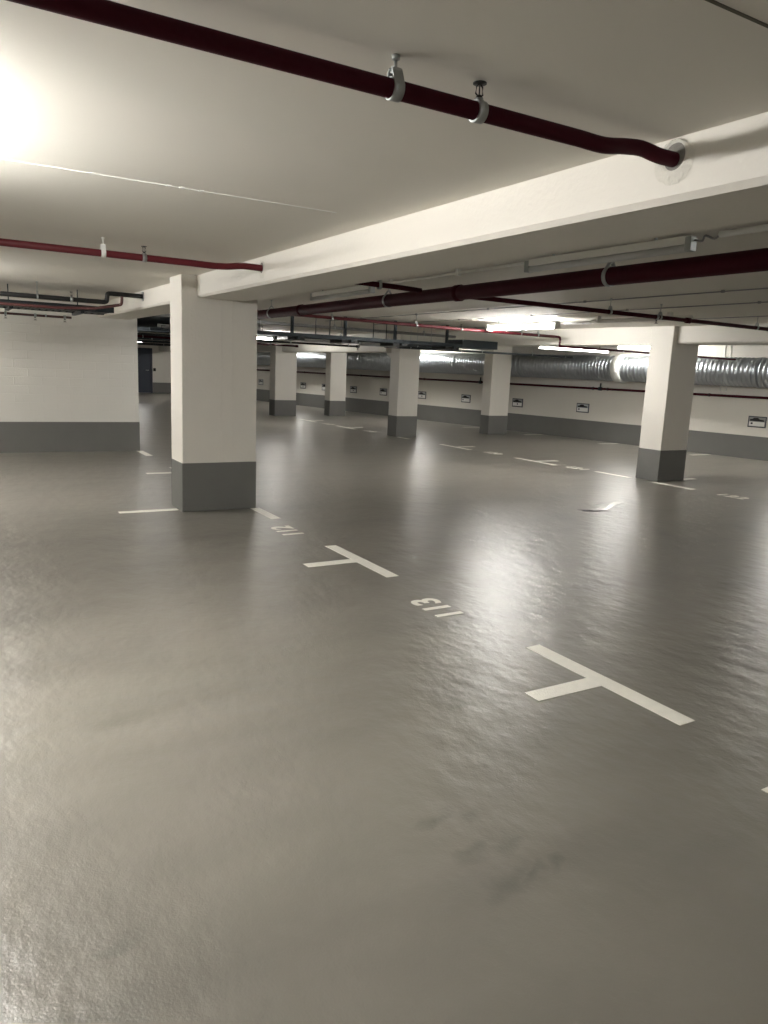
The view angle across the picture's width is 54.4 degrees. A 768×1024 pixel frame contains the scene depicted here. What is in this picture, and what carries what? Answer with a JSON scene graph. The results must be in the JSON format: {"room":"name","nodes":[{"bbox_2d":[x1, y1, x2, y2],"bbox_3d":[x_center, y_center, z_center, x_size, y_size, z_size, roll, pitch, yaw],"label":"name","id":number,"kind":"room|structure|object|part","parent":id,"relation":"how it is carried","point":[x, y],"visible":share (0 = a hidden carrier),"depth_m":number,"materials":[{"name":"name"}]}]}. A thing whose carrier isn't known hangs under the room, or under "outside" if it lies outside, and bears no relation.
{"room":"parking garage","nodes":[
{"label":"parking garage","id":0,"kind":"room"},
{"bbox_2d":[0,311,71,321],"bbox_3d":[-6.467,-2.279,8.022,5.800,0.084,0.041,-4,13,-30],"label":"pipe","id":1,"kind":"object","parent":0,"point":[5,313],"visible":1,"depth_m":9.26,"materials":[{"name":"metal"}]},
{"bbox_2d":[0,297,138,421],"bbox_3d":[-7.120,-1.898,10.097,7.320,2.235,0.320,-4,13,-30],"label":"wall","id":2,"kind":"structure","parent":0,"point":[84,367],"depth_m":11.25,"materials":[{"name":"white paint"}]},
{"bbox_2d":[0,422,139,452],"bbox_3d":[-7.156,-1.027,10.264,7.326,0.460,0.332,-4,13,-30],"label":"baseboard","id":3,"kind":"structure","parent":2,"relation":"attached to","point":[15,437],"depth_m":11.43,"materials":[{"name":"grey paint"}]},
{"bbox_2d":[138,342,170,382],"bbox_3d":[-14.701,-6.061,30.193,14.984,2.235,0.200,-4,13,-30],"label":"wall","id":4,"kind":"structure","parent":0,"point":[161,360],"depth_m":32.91,"materials":[{"name":"paint"}]},
{"bbox_2d":[138,348,152,392],"bbox_3d":[-10.670,-6.168,32.490,1.160,1.930,0.161,-4,13,-30],"label":"door","id":5,"kind":"structure","parent":4,"relation":"in","point":[145,371],"depth_m":32.62,"materials":[{"name":"blue paint"}]},
{"bbox_2d":[153,382,170,392],"bbox_3d":[-14.687,-5.171,30.272,14.984,0.460,0.006,-4,13,-30],"label":"baseboard","id":6,"kind":"structure","parent":4,"relation":"attached to","point":[157,387],"depth_m":33.10,"materials":[{"name":"grey paint"}]},
{"bbox_2d":[0,392,767,1023],"bbox_3d":[-1.901,-1.384,15.102,21.900,0.200,40.500,-4,13,-30],"label":"floor","id":7,"kind":"structure","parent":0,"point":[242,781],"depth_m":3.00,"materials":[{"name":"grey concrete"}]},
{"bbox_2d":[137,451,152,455],"bbox_3d":[-3.760,-0.922,11.717,0.100,0.003,0.660,-4,13,-30],"label":"stall mark","id":8,"kind":"object","parent":7,"relation":"on","point":[141,452],"visible":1,"depth_m":11.67,"materials":[{"name":"white paint"}]},
{"bbox_2d":[119,508,177,513],"bbox_3d":[-2.292,-0.011,7.275,0.560,0.003,0.090,-4,13,-30],"label":"stall mark","id":9,"kind":"object","parent":7,"relation":"on","point":[155,510],"visible":1,"depth_m":7.27,"materials":[{"name":"white paint"}]},
{"bbox_2d":[146,467,170,473],"bbox_3d":[-2.845,-0.513,9.781,0.520,0.003,1.000,-4,13,-30],"label":"stall mark","id":10,"kind":"object","parent":7,"relation":"on","point":[169,467],"visible":0.39,"depth_m":9.72,"materials":[{"name":"white paint"}]},
{"bbox_2d":[170,274,256,511],"bbox_3d":[-1.694,-1.153,7.437,0.755,2.235,0.410,-4,13,-30],"label":"concrete column","id":11,"kind":"structure","parent":7,"relation":"on","point":[213,342],"depth_m":7.26,"materials":[{"name":"paint"}]},
{"bbox_2d":[250,508,278,518],"bbox_3d":[-1.181,0.012,7.412,0.100,0.003,0.570,-4,13,-30],"label":"stall mark","id":12,"kind":"object","parent":7,"relation":"on","point":[259,510],"visible":1,"depth_m":7.39,"materials":[{"name":"white paint"}]},
{"bbox_2d":[269,339,296,415],"bbox_3d":[-2.929,-3.925,21.690,0.668,2.235,0.428,-4,13,-30],"label":"concrete column","id":13,"kind":"structure","parent":7,"relation":"on","point":[283,365],"depth_m":21.54,"materials":[{"name":"paint"}]},
{"bbox_2d":[271,525,303,534],"bbox_3d":[-0.876,0.163,6.687,0.197,0.002,0.354,-4,13,-30],"label":"number","id":14,"kind":"object","parent":7,"relation":"on","point":[287,526],"visible":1,"depth_m":6.68,"materials":[{"name":"white paint"}]},
{"bbox_2d":[324,353,346,415],"bbox_3d":[-1.466,-4.050,22.676,0.538,2.235,0.358,-4,13,-30],"label":"concrete column","id":15,"kind":"structure","parent":7,"relation":"on","point":[335,377],"depth_m":22.56,"materials":[{"name":"paint"}]},
{"bbox_2d":[304,545,397,576],"bbox_3d":[-0.363,0.382,5.658,0.500,0.003,1.000,-4,13,-30],"label":"stall mark","id":16,"kind":"object","parent":7,"relation":"on","point":[352,557],"visible":1,"depth_m":5.66,"materials":[{"name":"white paint"}]},
{"bbox_2d":[387,334,419,436],"bbox_3d":[0.445,-2.802,16.573,0.538,2.235,0.378,-4,13,-30],"label":"concrete column","id":17,"kind":"structure","parent":7,"relation":"on","point":[404,368],"depth_m":16.45,"materials":[{"name":"paint"}]},
{"bbox_2d":[411,598,462,616],"bbox_3d":[0.323,0.596,4.688,0.200,0.002,0.343,-4,13,-30],"label":"parking number","id":18,"kind":"object","parent":7,"relation":"on","point":[414,602],"visible":1,"depth_m":4.70,"materials":[{"name":"white paint"}]},
{"bbox_2d":[440,444,473,449],"bbox_3d":[1.598,-1.307,14.962,0.520,0.003,1.000,-4,13,-30],"label":"floor marking","id":19,"kind":"object","parent":7,"relation":"on","point":[440,444],"visible":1,"depth_m":14.98,"materials":[{"name":"white paint"}]},
{"bbox_2d":[479,347,511,433],"bbox_3d":[2.753,-3.039,18.343,0.588,2.235,0.338,-4,13,-30],"label":"concrete column","id":20,"kind":"structure","parent":7,"relation":"on","point":[497,367],"depth_m":18.22,"materials":[{"name":"paint"}]},
{"bbox_2d":[518,458,556,464],"bbox_3d":[2.819,-0.892,13.069,0.550,0.003,1.000,-4,13,-30],"label":"floor marking","id":21,"kind":"object","parent":7,"relation":"on","point":[518,458],"visible":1,"depth_m":13.03,"materials":[{"name":"white paint"}]},
{"bbox_2d":[578,500,625,511],"bbox_3d":[2.631,-0.076,8.707,0.302,0.015,1.205,11,14,38],"label":"spill patch","id":22,"kind":"object","parent":7,"relation":"on","point":[605,506],"visible":1,"depth_m":8.68,"materials":[{"name":"paint"}]},
{"bbox_2d":[524,644,694,724],"bbox_3d":[0.893,0.837,3.562,0.500,0.003,1.000,-4,13,-30],"label":"floor marking","id":23,"kind":"object","parent":7,"relation":"on","point":[592,679],"visible":1,"depth_m":3.55,"materials":[{"name":"white paint"}]},
{"bbox_2d":[594,471,631,477],"bbox_3d":[3.557,-0.583,11.615,0.100,0.003,0.690,-4,13,-30],"label":"floor marking","id":24,"kind":"object","parent":7,"relation":"on","point":[594,471],"visible":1,"depth_m":11.61,"materials":[{"name":"white paint"}]},
{"bbox_2d":[636,326,698,481],"bbox_3d":[4.226,-1.599,11.126,0.588,2.235,0.408,-4,13,-30],"label":"concrete column","id":25,"kind":"structure","parent":7,"relation":"on","point":[671,370],"depth_m":10.97,"materials":[{"name":"paint"}]},
{"bbox_2d":[653,482,691,488],"bbox_3d":[4.125,-0.377,10.666,0.100,0.003,0.680,-4,13,-30],"label":"floor marking","id":26,"kind":"object","parent":7,"relation":"on","point":[653,482],"visible":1,"depth_m":10.66,"materials":[{"name":"white paint"}]},
{"bbox_2d":[717,494,748,498],"bbox_3d":[4.631,-0.205,9.876,0.204,0.002,0.377,-4,13,-30],"label":"floor marking","id":27,"kind":"object","parent":7,"relation":"on","point":[733,496],"visible":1,"depth_m":9.86,"materials":[{"name":"white paint"}]},
{"bbox_2d":[0,0,767,340],"bbox_3d":[-1.795,-3.798,14.642,21.900,0.250,40.500,-4,13,-30],"label":"ceiling","id":28,"kind":"structure","parent":0,"point":[76,94],"depth_m":2.48,"materials":[{"name":"paint"}]},
{"bbox_2d":[0,284,113,315],"bbox_3d":[-6.044,-2.374,7.644,6.161,0.290,0.690,-4,13,-30],"label":"cable tray","id":29,"kind":"object","parent":28,"relation":"hanging from","point":[6,307],"visible":0.73,"depth_m":8.81,"materials":[{"name":"metal"}]},
{"bbox_3d":[-6.207,-2.350,7.926,6.160,0.065,0.008,-4,13,-30],"label":"rail","id":30,"kind":"part","parent":29,"relation":"part of","materials":[{"name":"metal"}]},
{"bbox_3d":[-5.888,-2.235,7.394,6.160,0.065,0.008,-4,13,-30],"label":"rail","id":31,"kind":"part","parent":29,"relation":"part of","materials":[{"name":"metal"}]},
{"bbox_2d":[0,281,143,309],"bbox_3d":[-5.670,-2.281,7.194,6.540,0.272,0.232,-4,13,-30],"label":"pipe","id":32,"kind":"object","parent":28,"relation":"hanging from","point":[108,294],"visible":1,"depth_m":8.43,"materials":[{"name":"black metal"}]},
{"bbox_2d":[0,237,262,270],"bbox_3d":[-3.318,-1.670,4.154,5.661,0.131,0.058,-4,13,-30],"label":"pipe","id":33,"kind":"object","parent":28,"relation":"hanging from","point":[102,252],"visible":0.98,"depth_m":5.05,"materials":[{"name":"red metal"}]},
{"bbox_2d":[137,316,169,326],"bbox_3d":[-3.406,-3.186,12.505,1.838,0.224,0.224,5,11,14],"label":"air duct","id":34,"kind":"object","parent":28,"relation":"hanging from","point":[152,321],"visible":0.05,"depth_m":12.54,"materials":[{"name":"metal"}]},
{"bbox_2d":[137,340,169,343],"bbox_3d":[-7.242,-5.123,21.822,5.700,0.304,0.078,-4,13,-30],"label":"pipe","id":35,"kind":"object","parent":28,"relation":"hanging from","point":[149,341],"visible":0.02,"depth_m":22.07,"materials":[{"name":"metal"}]},
{"bbox_2d":[137,337,169,340],"bbox_3d":[-6.107,-4.664,19.637,5.400,0.289,0.068,-4,13,-30],"label":"pipe","id":36,"kind":"object","parent":28,"relation":"hanging from","point":[143,338],"visible":0.21,"depth_m":19.65,"materials":[{"name":"metal"}]},
{"bbox_2d":[138,342,170,345],"bbox_3d":[-8.586,-5.671,24.456,6.100,0.329,0.088,-4,13,-30],"label":"pipe","id":37,"kind":"object","parent":28,"relation":"hanging from","point":[139,343],"visible":0.18,"depth_m":24.99,"materials":[{"name":"metal"}]},
{"bbox_2d":[0,158,336,212],"bbox_3d":[-2.838,-1.368,2.336,6.020,0.005,0.028,-4,13,-30],"label":"trim","id":38,"kind":"structure","parent":28,"relation":"attached to","point":[90,173],"depth_m":3.40,"materials":[{"name":"white plastic"}]},
{"bbox_2d":[137,326,276,339],"bbox_3d":[-3.706,-3.667,14.948,3.301,0.285,0.560,-4,13,-30],"label":"cable tray","id":39,"kind":"object","parent":28,"relation":"hanging from","point":[143,329],"visible":0.09,"depth_m":14.27,"materials":[{"name":"metal"}]},
{"bbox_2d":[137,330,297,346],"bbox_3d":[-3.968,-3.946,16.545,4.490,0.359,0.060,-4,13,-30],"label":"pipe","id":40,"kind":"object","parent":28,"relation":"hanging from","point":[142,336],"visible":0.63,"depth_m":17.21,"materials":[{"name":"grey metal"}]},
{"bbox_2d":[137,326,359,349],"bbox_3d":[-2.320,-3.216,13.304,4.280,0.437,0.048,-4,13,-30],"label":"pipe","id":41,"kind":"object","parent":28,"relation":"hanging from","point":[138,333],"visible":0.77,"depth_m":13.68,"materials":[{"name":"black metal"}]},
{"bbox_2d":[257,319,274,339],"bbox_3d":[-2.353,-2.808,11.096,1.560,0.414,0.042,-4,13,-30],"label":"lamp","id":42,"kind":"object","parent":28,"relation":"attached to","point":[258,336],"visible":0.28,"depth_m":11.43,"materials":[{"name":"white plastic"}]},
{"bbox_2d":[150,321,431,347],"bbox_3d":[-1.153,-3.076,12.634,5.500,0.361,0.060,-4,13,-30],"label":"pipe","id":43,"kind":"object","parent":28,"relation":"hanging from","point":[151,328],"visible":0.25,"depth_m":12.74,"materials":[{"name":"metal"}]},
{"bbox_2d":[157,320,431,341],"bbox_3d":[-0.925,-3.008,12.252,5.500,0.331,0.060,-4,13,-30],"label":"pipe","id":44,"kind":"object","parent":28,"relation":"hanging from","point":[158,325],"visible":0.1,"depth_m":12.35,"materials":[{"name":"metal"}]},
{"bbox_2d":[156,314,455,337],"bbox_3d":[-1.048,-3.137,12.447,5.500,0.161,0.060,-4,13,-30],"label":"pipe","id":45,"kind":"object","parent":28,"relation":"hanging from","point":[334,327],"visible":0.61,"depth_m":12.69,"materials":[{"name":"metal"}]},
{"bbox_2d":[300,320,340,343],"bbox_3d":[-0.974,-2.901,11.902,0.760,0.414,0.042,-4,13,-30],"label":"lamp","id":46,"kind":"object","parent":28,"relation":"attached to","point":[306,339],"visible":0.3,"depth_m":11.87,"materials":[{"name":"white plastic"}]},
{"bbox_2d":[161,316,497,349],"bbox_3d":[-0.576,-2.860,11.752,5.680,0.405,0.510,-4,13,-30],"label":"cable tray","id":47,"kind":"object","parent":28,"relation":"hanging from","point":[449,344],"visible":0.78,"depth_m":11.96,"materials":[{"name":"metal"}]},
{"bbox_3d":[-0.700,-2.773,11.963,5.670,0.055,0.008,-4,13,-30],"label":"rail","id":48,"kind":"part","parent":47,"relation":"part of","materials":[{"name":"metal"}]},
{"bbox_3d":[-0.472,-2.691,11.584,5.670,0.055,0.008,-4,13,-30],"label":"rail","id":49,"kind":"part","parent":47,"relation":"part of","materials":[{"name":"metal"}]},
{"bbox_2d":[310,285,374,300],"bbox_3d":[-0.436,-2.188,7.440,0.052,0.098,1.320,-4,13,-30],"label":"lamp","id":50,"kind":"object","parent":28,"relation":"attached to","point":[355,290],"visible":0.86,"depth_m":7.36,"materials":[{"name":"white plastic"}]},
{"bbox_2d":[6,0,679,166],"bbox_3d":[-0.982,-1.039,1.323,4.562,0.109,0.067,-4,13,-30],"label":"pipe","id":51,"kind":"object","parent":28,"relation":"hanging from","point":[393,87],"visible":0.97,"depth_m":1.82,"materials":[{"name":"red metal"}]},
{"bbox_3d":[0.030,-1.138,1.902,0.021,0.046,0.022,-4,13,-30],"label":"threaded rod","id":52,"kind":"part","parent":51,"relation":"part of","materials":[{"name":"metal"}]},
{"bbox_2d":[359,323,398,347],"bbox_3d":[-0.069,-2.963,12.431,0.760,0.414,0.042,-4,13,-30],"label":"lamp","id":53,"kind":"object","parent":28,"relation":"attached to","point":[360,343],"visible":0.39,"depth_m":12.37,"materials":[{"name":"white plastic"}]},
{"bbox_2d":[97,112,767,319],"bbox_3d":[0.475,-1.387,3.719,0.473,0.200,18.300,-4,13,-30],"label":"ceiling beam","id":54,"kind":"structure","parent":28,"relation":"attached to","point":[618,198],"depth_m":3.14,"materials":[{"name":"paint"}]},
{"bbox_2d":[259,261,264,278],"bbox_3d":[-0.904,-1.804,5.574,0.034,0.130,0.144,-4,13,-30],"label":"pipe collar","id":55,"kind":"object","parent":54,"relation":"attached to","point":[261,273],"visible":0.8,"depth_m":5.55,"materials":[{"name":"paint"}]},
{"bbox_2d":[655,138,695,185],"bbox_3d":[0.961,-1.149,2.459,0.034,0.141,0.159,-4,13,-30],"label":"pipe collar","id":56,"kind":"object","parent":54,"relation":"attached to","point":[669,176],"visible":0.83,"depth_m":2.44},
{"bbox_2d":[385,262,523,283],"bbox_3d":[0.429,-1.899,5.994,0.036,0.050,2.070,-4,13,-30],"label":"conduit","id":57,"kind":"object","parent":28,"relation":"attached to","point":[458,272],"visible":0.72,"depth_m":5.74,"materials":[{"name":"white plastic"}]},
{"bbox_2d":[159,323,767,357],"bbox_3d":[0.698,-3.583,16.181,0.895,0.535,39.918,-4,13,-32],"label":"ceiling beam","id":58,"kind":"structure","parent":28,"relation":"attached to","point":[707,334],"depth_m":12.06,"materials":[{"name":"paint"}]},
{"bbox_2d":[384,340,572,357],"bbox_3d":[2.181,-3.558,15.926,5.020,0.361,0.052,-4,13,-30],"label":"pipe","id":59,"kind":"object","parent":28,"relation":"hanging from","point":[417,348],"visible":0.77,"depth_m":15.98,"materials":[{"name":"metal"}]},
{"bbox_2d":[257,309,735,360],"bbox_3d":[2.194,-2.776,11.726,10.680,0.323,0.055,-4,13,-30],"label":"pipe","id":60,"kind":"object","parent":28,"relation":"hanging from","point":[331,317],"visible":0.83,"depth_m":11.15,"materials":[{"name":"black metal"}]},
{"bbox_2d":[257,248,767,318],"bbox_3d":[1.827,-1.357,3.943,0.171,0.225,17.300,-4,13,-30],"label":"pipe","id":61,"kind":"object","parent":28,"relation":"hanging from","point":[755,260],"visible":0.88,"depth_m":4.88,"materials":[{"name":"red metal"}]},
{"bbox_2d":[257,352,767,387],"bbox_3d":[3.885,-3.726,18.492,0.620,0.845,38.120,-6,14,-38],"label":"spiral duct","id":62,"kind":"object","parent":28,"relation":"hanging from","point":[620,368],"visible":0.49,"depth_m":17.50,"materials":[{"name":"metal"}]},
{"bbox_2d":[486,318,560,330],"bbox_3d":[1.956,-2.669,10.637,0.084,0.145,1.510,-4,13,-30],"label":"lamp","id":63,"kind":"object","parent":28,"relation":"attached to","point":[545,324],"visible":1,"depth_m":10.53,"materials":[{"name":"white plastic"}]},
{"bbox_2d":[329,288,767,320],"bbox_3d":[3.019,-1.820,6.098,0.020,0.022,15.900,-4,13,-30],"label":"conduit","id":64,"kind":"object","parent":28,"relation":"attached to","point":[721,291],"visible":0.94,"depth_m":7.46,"materials":[{"name":"grey metal"}]},
{"bbox_2d":[355,280,767,331],"bbox_3d":[2.330,-2.013,7.422,6.630,0.197,0.060,-4,13,-30],"label":"pipe","id":65,"kind":"object","parent":28,"relation":"hanging from","point":[378,284],"visible":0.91,"depth_m":7.20,"materials":[{"name":"red metal"}]},
{"bbox_2d":[374,301,767,324],"bbox_3d":[3.829,-1.875,6.571,0.020,0.022,15.900,-4,13,-30],"label":"conduit","id":66,"kind":"object","parent":28,"relation":"attached to","point":[758,302],"visible":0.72,"depth_m":8.46,"materials":[{"name":"grey metal"}]},
{"bbox_2d":[537,347,609,352],"bbox_3d":[3.556,-3.148,13.898,1.810,0.289,0.042,-4,13,-30],"label":"lamp","id":67,"kind":"object","parent":28,"relation":"attached to","point":[556,348],"visible":0.43,"depth_m":13.89,"materials":[{"name":"white plastic"}]},
{"bbox_2d":[435,316,767,329],"bbox_3d":[4.976,-1.952,7.241,0.020,0.022,15.900,-4,13,-30],"label":"conduit","id":68,"kind":"object","parent":28,"relation":"attached to","point":[744,316],"visible":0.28,"depth_m":8.99,"materials":[{"name":"grey metal"}]},
{"bbox_2d":[524,235,696,272],"bbox_3d":[1.310,-1.556,4.526,0.052,0.098,1.330,-4,13,-30],"label":"lamp","id":69,"kind":"object","parent":28,"relation":"attached to","point":[683,244],"visible":1,"depth_m":4.40,"materials":[{"name":"white plastic"}]},
{"bbox_2d":[564,312,692,323],"bbox_3d":[2.938,-2.378,9.189,0.060,0.091,2.000,-4,13,-30],"label":"conduit","id":70,"kind":"object","parent":28,"relation":"attached to","point":[598,319],"visible":0.88,"depth_m":9.16,"materials":[{"name":"white plastic"}]},
{"bbox_2d":[617,346,649,348],"bbox_3d":[5.505,-3.464,15.590,0.084,0.135,1.610,-4,13,-30],"label":"lamp","id":71,"kind":"object","parent":28,"relation":"attached to","point":[618,347],"visible":0.25,"depth_m":15.86,"materials":[{"name":"white plastic"}]},
{"bbox_2d":[694,224,767,241],"bbox_3d":[3.360,-0.836,1.106,0.048,0.055,6.777,-4,13,-30],"label":"conduit","id":72,"kind":"object","parent":28,"relation":"attached to","point":[758,228],"visible":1,"depth_m":3.73,"materials":[{"name":"white plastic"}]},
{"bbox_2d":[705,0,767,27],"bbox_3d":[-1.623,-0.910,0.211,6.720,0.003,0.009,-4,13,-30],"label":"trim","id":73,"kind":"structure","parent":28,"relation":"attached to","point":[714,2],"depth_m":1.60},
{"bbox_2d":[256,345,767,436],"bbox_3d":[4.510,-3.010,18.590,0.297,2.235,40.360,-6,14,-38],"label":"wall","id":74,"kind":"structure","parent":0,"point":[728,415],"depth_m":18.13,"materials":[{"name":"paint"}]},
{"bbox_2d":[300,382,305,388],"bbox_3d":[-2.985,-4.667,27.553,0.020,0.220,0.360,-6,14,-38],"label":"sign","id":75,"kind":"object","parent":74,"relation":"attached to","point":[302,384],"visible":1,"depth_m":27.55,"materials":[{"name":"white plastic"}]},
{"bbox_2d":[350,386,356,392],"bbox_3d":[-1.032,-4.126,25.165,0.020,0.220,0.360,-6,14,-38],"label":"sign","id":76,"kind":"object","parent":74,"relation":"attached to","point":[353,389],"visible":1,"depth_m":25.15,"materials":[{"name":"white plastic"}]},
{"bbox_2d":[380,388,386,395],"bbox_3d":[-0.023,-3.847,23.932,0.020,0.220,0.360,-6,14,-38],"label":"sign","id":77,"kind":"object","parent":74,"relation":"attached to","point":[383,391],"visible":1,"depth_m":23.91,"materials":[{"name":"white plastic"}]},
{"bbox_2d":[418,391,425,398],"bbox_3d":[1.143,-3.524,22.507,0.020,0.220,0.360,-6,14,-38],"label":"sign","id":78,"kind":"object","parent":74,"relation":"attached to","point":[421,394],"visible":0.99,"depth_m":22.50,"materials":[{"name":"white plastic"}]},
{"bbox_2d":[461,394,470,402],"bbox_3d":[2.309,-3.201,21.082,0.020,0.220,0.360,-6,14,-38],"label":"sign","id":79,"kind":"object","parent":74,"relation":"attached to","point":[464,398],"visible":1,"depth_m":21.07,"materials":[{"name":"white plastic"}]},
{"bbox_2d":[256,389,767,460],"bbox_3d":[4.340,-2.130,18.680,0.006,0.460,40.318,-6,14,-38],"label":"baseboard","id":80,"kind":"structure","parent":74,"relation":"attached to","point":[722,444],"depth_m":18.44,"materials":[{"name":"grey paint"}]},
{"bbox_2d":[257,369,767,398],"bbox_3d":[3.989,-3.240,18.870,0.133,0.172,37.388,-6,14,-38],"label":"pipe","id":81,"kind":"object","parent":74,"relation":"attached to","point":[600,388],"visible":0.82,"depth_m":18.18,"materials":[{"name":"red metal"}]},
{"bbox_2d":[512,398,522,406],"bbox_3d":[3.506,-2.870,19.619,0.020,0.220,0.360,-6,14,-38],"label":"sign","id":82,"kind":"object","parent":74,"relation":"attached to","point":[516,402],"visible":1,"depth_m":19.61,"materials":[{"name":"white plastic"}]},
{"bbox_2d":[576,403,588,412],"bbox_3d":[4.798,-2.512,18.039,0.020,0.220,0.360,-6,14,-38],"label":"sign","id":83,"kind":"object","parent":74,"relation":"attached to","point":[581,407],"visible":1,"depth_m":18.03,"materials":[{"name":"white plastic"}]},
{"bbox_3d":[4.791,-2.473,18.043,0.003,0.084,0.300,-6,14,-38],"label":"name plate","id":84,"kind":"part","parent":83,"relation":"part of","materials":[{"name":"white plastic"}]},
{"bbox_3d":[4.795,-2.513,18.037,0.050,0.182,0.321,-4,13,-30],"label":"backing plate","id":85,"kind":"part","parent":83,"relation":"part of","materials":[{"name":"white plastic"}]},
{"bbox_2d":[747,416,766,427],"bbox_3d":[7.414,-1.788,14.843,0.020,0.220,0.360,-6,14,-38],"label":"sign","id":86,"kind":"object","parent":74,"relation":"attached to","point":[753,421],"visible":1,"depth_m":14.83,"materials":[{"name":"white plastic"}]},
{"bbox_3d":[7.407,-1.749,14.846,0.003,0.084,0.300,-6,14,-38],"label":"name plate","id":87,"kind":"part","parent":86,"relation":"part of","materials":[{"name":"white plastic"}]}
]}

